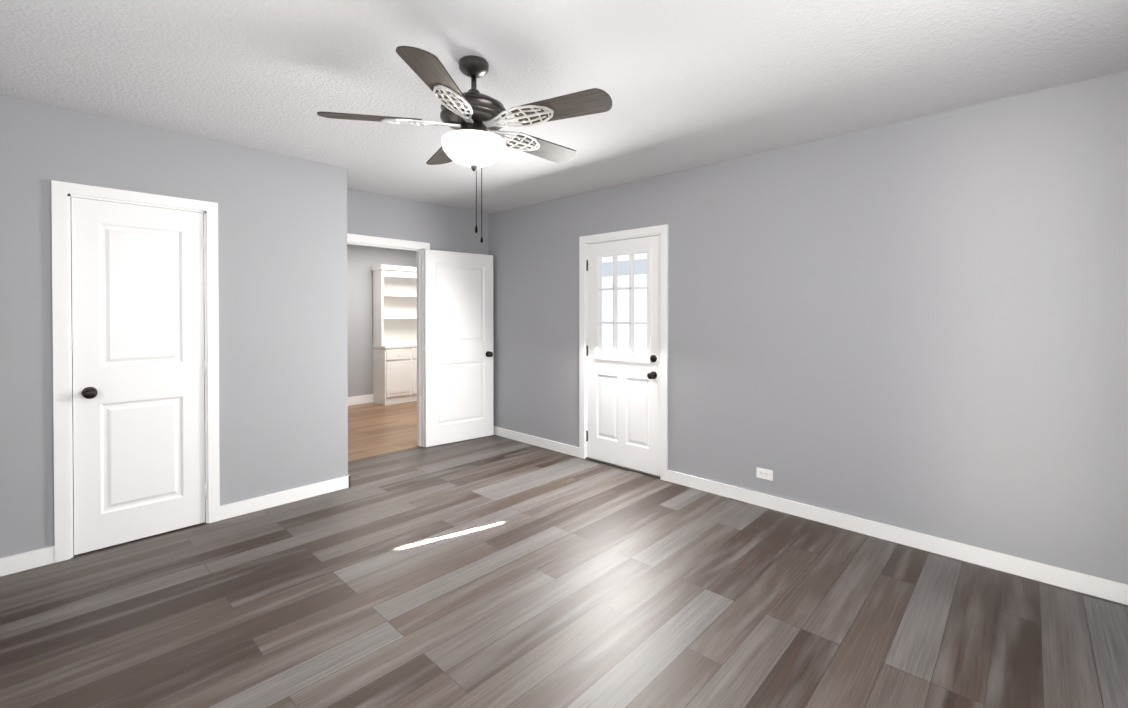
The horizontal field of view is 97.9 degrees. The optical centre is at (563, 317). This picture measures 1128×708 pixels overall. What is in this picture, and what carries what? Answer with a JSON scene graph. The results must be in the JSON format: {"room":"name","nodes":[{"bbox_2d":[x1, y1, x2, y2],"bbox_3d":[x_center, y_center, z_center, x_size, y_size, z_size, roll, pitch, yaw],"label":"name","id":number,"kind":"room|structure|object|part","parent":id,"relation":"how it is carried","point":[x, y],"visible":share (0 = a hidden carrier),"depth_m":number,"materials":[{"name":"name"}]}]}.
{"room":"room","nodes":[
{"label":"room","id":0,"kind":"room"},
{"bbox_2d":[0,94,347,557],"bbox_3d":[-2.997,0.089,3.081,0.740,2.530,2.940,0,1,43],"label":"wall","id":1,"kind":"structure","parent":0,"point":[283,352],"depth_m":3.32,"materials":[{"name":"grey paint"}]},
{"bbox_2d":[0,545,54,576],"bbox_3d":[-3.229,1.314,2.299,0.013,0.092,1.171,0,1,43],"label":"baseboard","id":2,"kind":"structure","parent":1,"relation":"attached to","point":[12,564],"depth_m":2.65,"materials":[{"name":"white paint"}]},
{"bbox_2d":[51,180,219,562],"bbox_3d":[-2.620,0.297,3.047,0.176,2.114,0.764,0,1,43],"label":"trim","id":3,"kind":"structure","parent":1,"relation":"attached to","point":[62,193],"depth_m":2.77,"materials":[{"name":"white paint"}]},
{"bbox_2d":[71,197,207,554],"bbox_3d":[-2.578,0.331,3.019,0.171,2.030,0.627,0,1,43],"label":"closet door","id":4,"kind":"structure","parent":1,"relation":"in","point":[139,367],"depth_m":2.98,"materials":[{"name":"white paint"}]},
{"bbox_2d":[220,475,349,519],"bbox_3d":[-2.003,1.304,3.595,0.013,0.092,0.868,0,1,43],"label":"baseboard","id":5,"kind":"structure","parent":1,"relation":"attached to","point":[239,508],"depth_m":3.55,"materials":[{"name":"white paint"}]},
{"bbox_2d":[347,244,416,396],"bbox_3d":[-3.389,0.053,7.307,0.120,2.530,4.540,0,1,43],"label":"wall","id":6,"kind":"structure","parent":0,"point":[361,260],"depth_m":7.54,"materials":[{"name":"grey paint"}]},
{"bbox_2d":[348,394,372,405],"bbox_3d":[-3.342,1.258,7.272,0.013,0.122,4.300,0,1,43],"label":"baseboard","id":7,"kind":"structure","parent":6,"relation":"attached to","point":[363,399],"depth_m":7.51,"materials":[{"name":"white paint"}]},
{"bbox_2d":[347,188,487,254],"bbox_3d":[-0.974,0.067,5.669,0.120,2.530,3.600,0,1,43],"label":"wall","id":8,"kind":"structure","parent":0,"point":[442,228],"depth_m":5.01,"materials":[{"name":"grey paint"}]},
{"bbox_2d":[347,233,429,446],"bbox_3d":[-1.782,0.282,4.818,0.152,2.114,0.964,0,1,43],"label":"door frame","id":9,"kind":"structure","parent":8,"relation":"attached to","point":[382,242],"depth_m":5.08,"materials":[{"name":"white paint"}]},
{"bbox_2d":[422,249,493,446],"bbox_3d":[-1.125,0.312,5.298,0.822,2.030,0.171,0,1,-40],"label":"hall door","id":10,"kind":"structure","parent":8,"relation":"in","point":[457,347],"depth_m":5.26,"materials":[{"name":"white paint"}]},
{"bbox_2d":[0,401,1127,707],"bbox_3d":[-1.066,1.398,3.743,8.410,0.100,6.540,0,1,43],"label":"floor","id":11,"kind":"structure","parent":0,"point":[494,571],"depth_m":2.29,"materials":[{"name":"grey wood"}]},
{"bbox_2d":[372,345,410,404],"bbox_3d":[-2.681,0.885,7.664,0.424,0.860,0.423,0,1,43],"label":"base cabinet","id":12,"kind":"object","parent":11,"relation":"on","point":[394,345],"depth_m":7.51,"materials":[{"name":"white wood"}]},
{"bbox_2d":[411,345,416,400],"bbox_3d":[-2.390,0.883,7.972,0.424,0.860,0.424,0,1,43],"label":"base cabinet","id":13,"kind":"object","parent":11,"relation":"on","point":[413,347],"depth_m":7.71,"materials":[{"name":"white wood"}]},
{"bbox_2d":[0,0,1127,213],"bbox_3d":[-1.066,-1.242,3.721,8.410,0.120,6.540,0,1,43],"label":"ceiling","id":14,"kind":"structure","parent":0,"point":[686,84],"depth_m":2.31,"materials":[{"name":"white paint"}]},
{"bbox_2d":[317,46,611,242],"bbox_3d":[-0.377,-0.764,2.294,1.274,0.811,1.222,0,1,43],"label":"ceiling fan","id":15,"kind":"object","parent":14,"relation":"hanging from","point":[474,118],"visible":1,"depth_m":2.14,"materials":[{"name":"grey metal"}]},
{"bbox_3d":[-0.413,-0.758,2.254,0.292,0.118,0.292,0,1,43],"label":"lamp shade","id":16,"kind":"part","parent":15,"relation":"part of","materials":[{"name":"white glass"}]},
{"bbox_2d":[488,71,1127,584],"bbox_3d":[1.094,0.082,3.919,5.530,2.530,0.140,0,1,43],"label":"wall","id":17,"kind":"structure","parent":0,"point":[918,325],"depth_m":2.95,"materials":[{"name":"grey paint"}]},
{"bbox_2d":[494,426,578,456],"bbox_3d":[-0.363,1.290,5.202,1.423,0.092,0.013,0,1,43],"label":"baseboard","id":18,"kind":"structure","parent":17,"relation":"attached to","point":[529,439],"depth_m":5.10,"materials":[{"name":"white paint"}]},
{"bbox_2d":[586,235,660,475],"bbox_3d":[0.525,0.317,4.410,0.827,2.020,0.180,0,1,43],"label":"entry door","id":19,"kind":"structure","parent":17,"relation":"in","point":[623,411],"depth_m":4.37,"materials":[{"name":"white paint"}]},
{"bbox_2d":[579,224,667,480],"bbox_3d":[0.551,0.285,4.424,0.964,2.114,0.156,0,1,43],"label":"door frame","id":20,"kind":"structure","parent":17,"relation":"attached to","point":[661,230],"depth_m":4.26,"materials":[{"name":"white paint"}]},
{"bbox_2d":[756,467,772,480],"bbox_3d":[1.431,1.115,3.507,0.115,0.072,0.008,0,1,43],"label":"electrical outlet","id":21,"kind":"object","parent":17,"relation":"attached to","point":[766,474],"visible":1,"depth_m":3.50,"materials":[{"name":"white plastic"}]},
{"bbox_2d":[667,470,1127,604],"bbox_3d":[1.897,1.308,3.063,2.873,0.092,0.013,0,1,43],"label":"baseboard","id":22,"kind":"structure","parent":17,"relation":"attached to","point":[1114,591],"depth_m":2.85,"materials":[{"name":"white paint"}]},
{"label":"outside","id":23,"kind":"structure","parent":0,"visible":0},
{"bbox_2d":[602,253,646,357],"bbox_3d":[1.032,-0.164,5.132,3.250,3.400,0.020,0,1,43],"label":"window","id":24,"kind":"structure","parent":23,"point":[607,313],"depth_m":5.46,"materials":[{"name":"clear glass"}]}
]}

